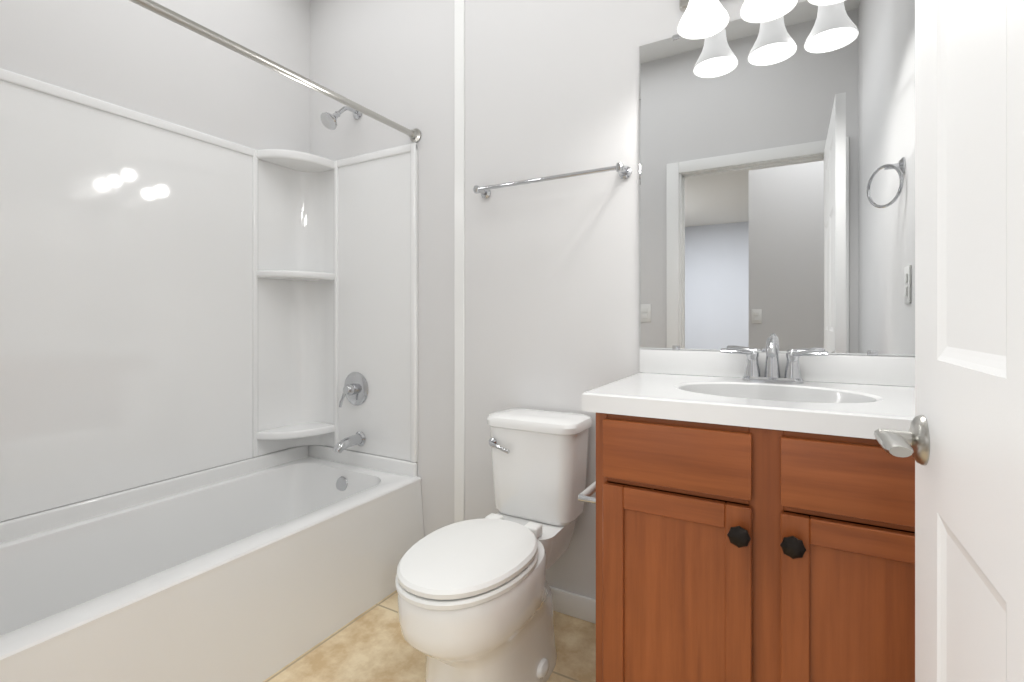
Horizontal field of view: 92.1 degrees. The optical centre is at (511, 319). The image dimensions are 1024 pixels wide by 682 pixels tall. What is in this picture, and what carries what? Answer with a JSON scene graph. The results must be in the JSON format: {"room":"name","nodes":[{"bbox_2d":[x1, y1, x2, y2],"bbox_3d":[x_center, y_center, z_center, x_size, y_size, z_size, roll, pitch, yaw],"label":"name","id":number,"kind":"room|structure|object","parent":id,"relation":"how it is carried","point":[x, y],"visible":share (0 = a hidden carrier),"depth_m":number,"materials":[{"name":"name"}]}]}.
{"room":"bathroom","nodes":[
{"label":"bathroom","id":0,"kind":"room"},
{"bbox_2d":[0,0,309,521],"bbox_3d":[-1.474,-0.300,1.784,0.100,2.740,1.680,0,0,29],"label":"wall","id":1,"kind":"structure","parent":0,"point":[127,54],"depth_m":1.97,"materials":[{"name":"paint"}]},
{"bbox_2d":[0,68,417,521],"bbox_3d":[-1.096,-0.075,1.639,0.700,1.385,1.558,0,0,29],"label":"surround panel","id":2,"kind":"object","parent":1,"relation":"attached to","point":[176,300],"visible":0.92,"depth_m":1.95,"materials":[{"name":"plastic"}]},
{"bbox_2d":[333,431,365,452],"bbox_3d":[-0.745,0.556,2.237,0.068,0.074,0.154,0,0,29],"label":"tub spout","id":3,"kind":"object","parent":2,"relation":"attached to","point":[358,438],"visible":1,"depth_m":2.23,"materials":[{"name":"silver metal"}]},
{"bbox_2d":[339,372,367,407],"bbox_3d":[-0.748,0.324,2.287,0.156,0.159,0.071,0,0,29],"label":"tub valve","id":4,"kind":"object","parent":2,"relation":"attached to","point":[355,390],"visible":1,"depth_m":2.29,"materials":[{"name":"silver metal"}]},
{"bbox_2d":[263,590,595,681],"bbox_3d":[-0.334,1.120,1.233,2.627,0.100,1.720,0,0,29],"label":"floor","id":5,"kind":"structure","parent":0,"point":[371,644],"depth_m":1.58,"materials":[{"name":"tile"}]},
{"bbox_2d":[0,445,423,681],"bbox_3d":[-1.074,0.844,1.627,0.749,0.452,1.558,0,0,29],"label":"bathtub","id":6,"kind":"object","parent":5,"relation":"on","point":[262,568],"visible":0.92,"depth_m":1.60,"materials":[{"name":"ceramic"}]},
{"bbox_2d":[395,408,591,681],"bbox_3d":[-0.040,0.699,1.488,0.346,0.743,0.762,0,0,29],"label":"toilet","id":7,"kind":"object","parent":5,"relation":"on","point":[475,601],"visible":1,"depth_m":1.36,"materials":[{"name":"ceramic"}]},
{"bbox_2d":[578,334,914,681],"bbox_3d":[0.600,0.555,1.242,0.807,1.030,0.585,0,0,29],"label":"bathroom vanity","id":8,"kind":"object","parent":5,"relation":"on","point":[755,516],"visible":0.94,"depth_m":1.04,"materials":[{"name":"brown wood"}]},
{"bbox_2d":[310,0,914,598],"bbox_3d":[0.063,-0.300,1.939,2.627,2.740,0.100,0,0,29],"label":"wall","id":9,"kind":"structure","parent":0,"point":[552,282],"depth_m":1.92,"materials":[{"name":"paint"}]},
{"bbox_2d":[129,0,420,142],"bbox_3d":[-0.801,-0.802,1.473,0.060,0.060,1.558,0,0,29],"label":"rail","id":10,"kind":"object","parent":9,"relation":"attached to","point":[414,135],"visible":0.98,"depth_m":1.52,"materials":[{"name":"silver metal"}]},
{"bbox_2d":[320,106,361,129],"bbox_3d":[-0.774,-0.926,2.238,0.080,0.158,0.198,0,0,29],"label":"shower head","id":11,"kind":"object","parent":9,"relation":"attached to","point":[328,120],"visible":0.9,"depth_m":2.19},
{"bbox_2d":[454,0,463,522],"bbox_3d":[-0.217,-0.300,2.036,0.048,2.740,0.006,0,0,29],"label":"trim","id":12,"kind":"structure","parent":9,"relation":"attached to","point":[458,260],"depth_m":2.03,"materials":[{"name":"paint"}]},
{"bbox_2d":[473,163,631,198],"bbox_3d":[0.123,-0.506,1.799,0.610,0.044,0.082,0,0,29],"label":"towel rail","id":13,"kind":"object","parent":9,"relation":"attached to","point":[625,172],"visible":1,"depth_m":1.74,"materials":[{"name":"silver metal"}]},
{"bbox_2d":[550,586,595,623],"bbox_3d":[0.047,1.029,1.883,0.944,0.082,0.013,0,0,29],"label":"baseboard","id":14,"kind":"structure","parent":9,"relation":"attached to","point":[574,605],"depth_m":1.76,"materials":[{"name":"paint"}]},
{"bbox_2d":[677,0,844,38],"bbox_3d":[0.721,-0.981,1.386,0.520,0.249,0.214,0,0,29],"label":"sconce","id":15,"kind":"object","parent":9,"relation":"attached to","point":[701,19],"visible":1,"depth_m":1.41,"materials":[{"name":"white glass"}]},
{"bbox_2d":[640,0,914,355],"bbox_3d":[0.761,-0.415,1.481,0.760,1.025,0.010,0,0,29],"label":"mirror","id":16,"kind":"object","parent":9,"relation":"attached to","point":[777,177],"visible":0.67,"depth_m":1.46,"materials":[{"name":"clear glass"}]},
{"bbox_3d":[-0.756,-0.300,0.484,2.427,2.740,0.120,0,0,29],"label":"wall","id":17,"kind":"structure","parent":0,"visible":0},
{"bbox_2d":[873,0,1023,681],"bbox_3d":[0.409,0.069,0.365,0.146,1.978,0.811,0,0,29],"label":"door","id":18,"kind":"structure","parent":17,"relation":"in","point":[961,441],"depth_m":0.52,"materials":[{"name":"paint"}]}
]}

